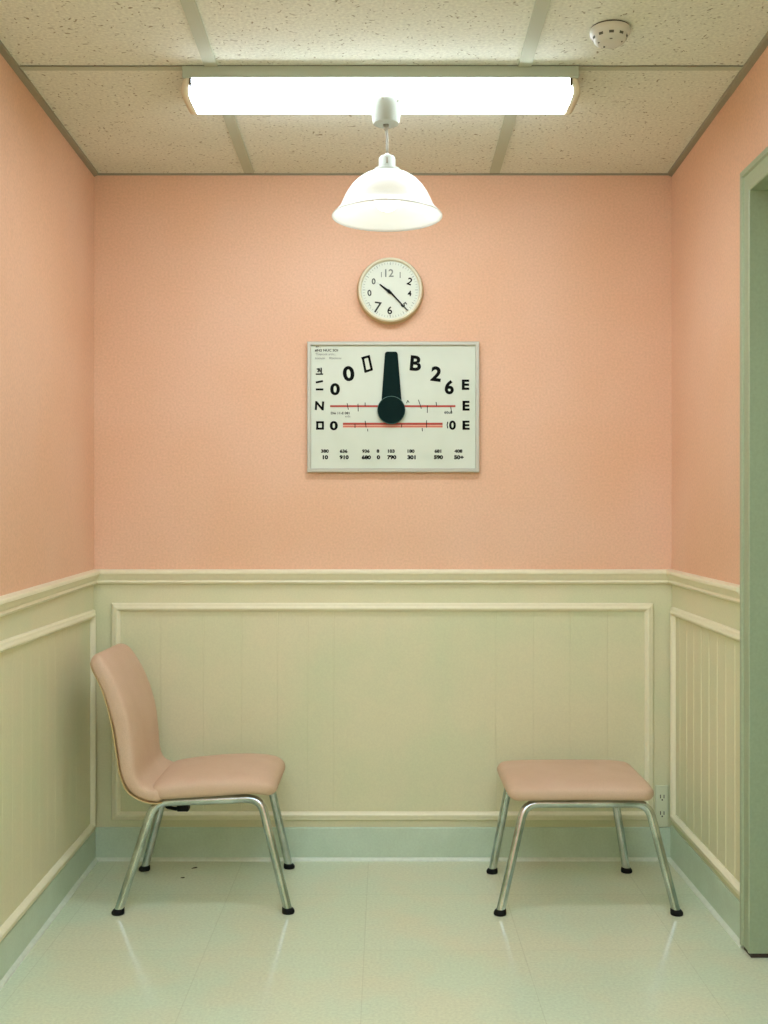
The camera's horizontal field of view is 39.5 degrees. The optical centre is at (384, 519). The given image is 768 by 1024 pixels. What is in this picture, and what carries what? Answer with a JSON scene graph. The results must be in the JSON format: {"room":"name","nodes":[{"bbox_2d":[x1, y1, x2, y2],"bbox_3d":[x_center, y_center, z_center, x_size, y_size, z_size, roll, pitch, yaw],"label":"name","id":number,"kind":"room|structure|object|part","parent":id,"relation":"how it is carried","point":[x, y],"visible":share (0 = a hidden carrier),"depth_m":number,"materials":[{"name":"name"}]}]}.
{"room":"waiting room","nodes":[
{"label":"waiting room","id":0,"kind":"room"},
{"bbox_2d":[0,54,93,926],"bbox_3d":[-0.994,-0.011,1.535,0.001,2.500,4.772,0,0,-2],"label":"wall","id":1,"kind":"structure","parent":0,"point":[47,191],"depth_m":3.23,"materials":[{"name":"pink paint"}]},
{"bbox_2d":[0,609,95,941],"bbox_3d":[-1.015,0.724,2.588,0.016,0.799,2.576,0,0,-2],"label":"trim","id":2,"kind":"structure","parent":1,"relation":"attached to","point":[15,641],"depth_m":3.50,"materials":[{"name":"paint"}]},
{"bbox_2d":[0,830,97,990],"bbox_3d":[-0.991,1.183,1.525,0.006,0.108,4.752,0,0,-2],"label":"baseboard","id":3,"kind":"structure","parent":1,"relation":"attached to","point":[18,938],"depth_m":3.25,"materials":[{"name":"plastic"}]},
{"bbox_2d":[0,40,97,176],"bbox_3d":[-1.021,-1.256,2.850,0.019,0.010,2.101,0,0,-2],"label":"trim","id":4,"kind":"structure","parent":1,"relation":"attached to","point":[4,52],"depth_m":3.24,"materials":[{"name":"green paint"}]},
{"bbox_2d":[0,569,99,616],"bbox_3d":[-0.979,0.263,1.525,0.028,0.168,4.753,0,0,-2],"label":"trim","id":5,"kind":"structure","parent":1,"relation":"attached to","point":[16,601],"depth_m":3.22,"materials":[{"name":"paint"}]},
{"bbox_2d":[94,175,671,826],"bbox_3d":[-0.007,-0.011,3.900,2.145,2.500,0.003,0,0,0],"label":"wall","id":6,"kind":"structure","parent":0,"point":[211,292],"depth_m":3.90,"materials":[{"name":"pink paint"}]},
{"bbox_2d":[95,827,669,856],"bbox_3d":[-0.007,1.178,3.897,2.105,0.118,0.006,0,0,0],"label":"baseboard","id":7,"kind":"structure","parent":6,"relation":"attached to","point":[109,841],"depth_m":3.89,"materials":[{"name":"plastic"}]},
{"bbox_2d":[112,603,652,819],"bbox_3d":[-0.009,0.698,3.892,1.972,0.791,0.016,0,0,0],"label":"trim","id":8,"kind":"structure","parent":6,"relation":"attached to","point":[117,608],"depth_m":3.89,"materials":[{"name":"paint"}]},
{"bbox_2d":[96,569,669,583],"bbox_3d":[-0.007,0.206,3.886,2.105,0.054,0.028,0,0,0],"label":"trim","id":9,"kind":"structure","parent":6,"relation":"attached to","point":[106,576],"depth_m":3.89,"materials":[{"name":"paint"}]},
{"bbox_2d":[96,857,669,861],"bbox_3d":[-0.007,1.233,3.891,2.105,0.012,0.018,0,0,0],"label":"trim","id":10,"kind":"structure","parent":6,"relation":"attached to","point":[100,859],"depth_m":3.89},
{"bbox_2d":[98,173,667,174],"bbox_3d":[-0.007,-1.258,3.895,2.105,0.005,0.010,0,0,0],"label":"trim","id":11,"kind":"structure","parent":6,"relation":"attached to","point":[98,173],"depth_m":3.89,"materials":[{"name":"beige paint"}]},
{"bbox_2d":[357,257,423,324],"bbox_3d":[0.019,-0.832,3.880,0.243,0.243,0.041,0,0,0],"label":"wall clock","id":12,"kind":"object","parent":6,"relation":"attached to","point":[390,291],"visible":1,"depth_m":3.87,"materials":[{"name":"cream plastic"},{"name":"clear glass"},{"name":"printed paper dial"}]},
{"bbox_2d":[307,341,478,471],"bbox_3d":[0.030,-0.410,3.885,0.624,0.474,0.029,0,0,0],"label":"board","id":13,"kind":"object","parent":6,"relation":"attached to","point":[373,406],"visible":1,"depth_m":3.88,"materials":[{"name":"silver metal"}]},
{"bbox_2d":[315,349,337,351],"bbox_3d":[-0.213,-0.616,3.885,0.084,0.010,0.001,0,0,0],"label":"print","id":14,"kind":"object","parent":13,"relation":"attached to","point":[317,350],"depth_m":3.89},
{"bbox_2d":[407,455,415,458],"bbox_3d":[0.096,-0.228,3.885,0.030,0.015,0.001,0,0,0],"label":"print","id":15,"kind":"object","parent":13,"relation":"attached to","point":[411,456],"depth_m":3.89},
{"bbox_2d":[655,785,667,826],"bbox_3d":[1.008,1.041,3.895,0.047,0.152,0.010,0,0,0],"label":"wall outlet","id":16,"kind":"object","parent":6,"relation":"attached to","point":[661,791],"visible":0.97,"depth_m":3.89,"materials":[{"name":"yellow plastic"}]},
{"bbox_2d":[658,809,666,817],"bbox_3d":[1.008,1.069,3.892,0.033,0.033,0.003,0,0,0],"label":"receptacle","id":17,"kind":"object","parent":16,"relation":"attached to","point":[662,813],"depth_m":3.89,"materials":[{"name":"yellow plastic"}]},
{"bbox_2d":[658,793,666,801],"bbox_3d":[1.008,1.009,3.892,0.033,0.033,0.003,0,0,0],"label":"receptacle","id":18,"kind":"object","parent":16,"relation":"attached to","point":[662,797],"depth_m":3.89,"materials":[{"name":"yellow plastic"}]},
{"bbox_2d":[0,862,767,1023],"bbox_3d":[0.675,1.239,1.575,3.850,0.001,4.850,0,0,0],"label":"floor","id":19,"kind":"structure","parent":0,"point":[362,942],"depth_m":3.11,"materials":[{"name":"tile"}]},
{"bbox_2d":[90,644,294,915],"bbox_3d":[-0.621,0.836,3.587,0.672,0.806,0.485,0,0,0],"label":"chair","id":20,"kind":"object","parent":19,"relation":"on","point":[145,774],"visible":1,"depth_m":3.44,"materials":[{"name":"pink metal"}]},
{"bbox_3d":[-0.831,0.673,3.605,0.247,0.479,0.404,0,0,0],"label":"backrest","id":21,"kind":"part","parent":20,"relation":"part of","materials":[{"name":"pink leather"}]},
{"bbox_3d":[-0.746,1.064,3.406,0.212,0.345,0.106,0,0,0],"label":"leg","id":22,"kind":"part","parent":20,"relation":"part of","materials":[{"name":"silver metal"}]},
{"bbox_3d":[-0.760,1.062,3.778,0.206,0.346,0.032,0,0,3],"label":"leg","id":23,"kind":"part","parent":20,"relation":"part of","materials":[{"name":"silver metal"}]},
{"bbox_3d":[-0.572,0.902,3.445,0.138,0.033,0.028,0,0,0],"label":"seat rail","id":24,"kind":"part","parent":20,"relation":"part of","materials":[{"name":"silver metal"}]},
{"bbox_3d":[-0.553,0.857,3.605,0.407,0.087,0.400,0,0,0],"label":"seat","id":25,"kind":"part","parent":20,"relation":"part of","materials":[{"name":"pink leather"}]},
{"bbox_3d":[-0.396,1.059,3.424,0.227,0.353,0.058,0,0,20],"label":"leg","id":26,"kind":"part","parent":20,"relation":"part of","materials":[{"name":"silver metal"}]},
{"bbox_3d":[-0.423,1.058,3.784,0.196,0.353,0.046,0,0,-11],"label":"leg","id":27,"kind":"part","parent":20,"relation":"part of","materials":[{"name":"silver metal"}]},
{"bbox_2d":[486,760,682,916],"bbox_3d":[0.638,1.037,3.575,0.595,0.404,0.469,0,0,0],"label":"upholstered stool","id":28,"kind":"object","parent":19,"relation":"on","point":[616,785],"visible":1,"depth_m":3.43,"materials":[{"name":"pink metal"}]},
{"bbox_3d":[0.456,1.065,3.763,0.185,0.339,0.032,0,0,-3],"label":"leg","id":29,"kind":"part","parent":28,"relation":"part of","materials":[{"name":"silver metal"}]},
{"bbox_3d":[0.455,1.067,3.417,0.239,0.339,0.065,0,0,-21],"label":"leg","id":30,"kind":"part","parent":28,"relation":"part of","materials":[{"name":"silver metal"}]},
{"bbox_3d":[0.628,0.869,3.600,0.471,0.067,0.418,0,0,0],"label":"seat","id":31,"kind":"part","parent":28,"relation":"part of","materials":[{"name":"pink leather"}]},
{"bbox_3d":[0.648,0.911,3.440,0.158,0.028,0.028,0,0,0],"label":"seat rail","id":32,"kind":"part","parent":28,"relation":"part of","materials":[{"name":"silver metal"}]},
{"bbox_3d":[0.777,1.064,3.765,0.172,0.338,0.028,0,0,0],"label":"leg","id":33,"kind":"part","parent":28,"relation":"part of","materials":[{"name":"silver metal"}]},
{"bbox_3d":[0.828,1.066,3.401,0.202,0.338,0.106,0,0,0],"label":"leg","id":34,"kind":"part","parent":28,"relation":"part of","materials":[{"name":"silver metal"}]},
{"bbox_2d":[0,0,767,172],"bbox_3d":[0.675,-1.261,2.900,3.850,0.001,2.200,0,0,0],"label":"ceiling","id":35,"kind":"structure","parent":0,"point":[122,121],"depth_m":2.97,"materials":[{"name":"tile"}]},
{"bbox_2d":[180,0,253,172],"bbox_3d":[-0.480,-1.258,2.835,0.036,0.006,2.070,0,0,-1],"label":"trim","id":36,"kind":"structure","parent":35,"relation":"attached to","point":[190,7],"depth_m":2.89,"materials":[{"name":"yellow paint"}]},
{"bbox_2d":[181,65,579,231],"bbox_3d":[-0.012,-1.062,3.047,1.118,0.398,0.315,0,0,0],"label":"strip light","id":37,"kind":"object","parent":35,"relation":"attached to","point":[222,89],"depth_m":2.99,"materials":[{"name":"white plastic"}]},
{"bbox_3d":[-0.012,-1.260,3.075,1.080,0.002,0.214,0,0,0],"label":"mounting plate","id":38,"kind":"part","parent":37,"relation":"part of","materials":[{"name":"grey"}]},
{"bbox_2d":[189,79,572,113],"bbox_3d":[-0.012,-1.210,3.075,1.077,0.039,0.199,0,0,0],"label":"diffuser","id":39,"kind":"object","parent":37,"relation":"attached to","point":[206,96],"depth_m":3.01,"materials":[{"name":"white plastic"}]},
{"bbox_3d":[0.003,-1.084,3.047,0.017,0.092,0.017,0,0,0],"label":"cord","id":40,"kind":"part","parent":37,"relation":"part of","materials":[{"name":"beige plastic"}]},
{"bbox_3d":[0.006,-1.026,3.047,0.315,0.327,0.315,0,0,0],"label":"pendant lamp","id":41,"kind":"part","parent":37,"relation":"part of","materials":[{"name":"white glass"}]},
{"bbox_2d":[374,153,399,169],"bbox_3d":[0.006,-1.015,3.047,0.078,0.057,0.078,0,0,0],"label":"socket","id":42,"kind":"object","parent":37,"relation":"attached to","point":[386,160],"depth_m":3.03,"materials":[{"name":"beige"}]},
{"bbox_3d":[0.006,-0.926,3.047,0.315,0.127,0.315,0,0,0],"label":"lamp shade","id":43,"kind":"part","parent":37,"relation":"part of","materials":[{"name":"white"}]},
{"bbox_3d":[0.006,-0.931,3.047,0.080,0.104,0.080,0,0,0],"label":"bulb","id":44,"kind":"part","parent":37,"relation":"part of","materials":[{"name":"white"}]},
{"bbox_2d":[20,66,742,70],"bbox_3d":[-0.010,-1.259,2.980,2.008,0.004,0.026,0,0,0],"label":"trim","id":45,"kind":"structure","parent":35,"relation":"attached to","point":[23,68],"depth_m":2.98,"materials":[{"name":"yellow paint"}]},
{"bbox_2d":[490,0,550,172],"bbox_3d":[0.386,-1.258,2.835,0.036,0.006,2.070,0,0,1],"label":"trim","id":46,"kind":"structure","parent":35,"relation":"attached to","point":[540,9],"depth_m":2.89,"materials":[{"name":"yellow paint"}]},
{"bbox_2d":[589,20,630,48],"bbox_3d":[0.577,-1.240,2.745,0.104,0.042,0.104,0,0,0],"label":"smoke detector","id":47,"kind":"object","parent":35,"relation":"attached to","point":[607,34],"visible":1,"depth_m":2.71,"materials":[{"name":"grey plastic"}]},
{"bbox_2d":[672,46,767,900],"bbox_3d":[0.965,-0.011,1.535,0.162,2.500,4.770,0,0,0],"label":"wall","id":48,"kind":"structure","parent":0,"point":[706,185],"depth_m":3.45,"materials":[{"name":"pink paint"}]},
{"bbox_2d":[666,569,739,603],"bbox_3d":[1.031,0.212,3.498,0.028,0.067,0.803,0,0,0],"label":"trim","id":49,"kind":"structure","parent":48,"relation":"attached to","point":[724,590],"depth_m":3.42,"materials":[{"name":"paint"}]},
{"bbox_2d":[670,607,739,895],"bbox_3d":[1.037,0.708,3.487,0.016,0.788,0.781,0,0,0],"label":"trim","id":50,"kind":"structure","parent":48,"relation":"attached to","point":[719,628],"depth_m":3.75,"materials":[{"name":"paint"}]},
{"bbox_2d":[668,825,743,947],"bbox_3d":[1.042,1.173,1.525,0.006,0.128,4.750,0,0,0],"label":"baseboard","id":51,"kind":"structure","parent":48,"relation":"attached to","point":[725,903],"depth_m":3.46,"materials":[{"name":"plastic"}]},
{"bbox_2d":[668,31,767,176],"bbox_3d":[1.002,-1.256,2.850,0.023,0.010,2.102,0,0,2],"label":"trim","id":52,"kind":"structure","parent":48,"relation":"attached to","point":[763,44],"depth_m":3.19,"materials":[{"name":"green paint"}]},
{"bbox_2d":[740,146,767,953],"bbox_3d":[1.036,0.111,2.578,0.018,2.233,1.046,0,0,0],"label":"trim","id":53,"kind":"structure","parent":48,"relation":"attached to","point":[755,173],"depth_m":3.06,"materials":[{"name":"green paint"}]},
{"bbox_2d":[744,947,767,957],"bbox_3d":[1.115,1.233,3.058,0.159,0.012,0.060,0,0,0],"label":"trim","id":54,"kind":"structure","parent":48,"relation":"attached to","point":[745,949],"depth_m":3.03,"materials":[{"name":"brown"}]},
{"bbox_2d":[754,178,767,953],"bbox_3d":[1.130,0.132,2.578,0.170,2.190,0.960,0,0,0],"label":"door frame","id":55,"kind":"structure","parent":48,"relation":"attached to","point":[761,192],"depth_m":3.03,"materials":[{"name":"green paint"}]}
]}

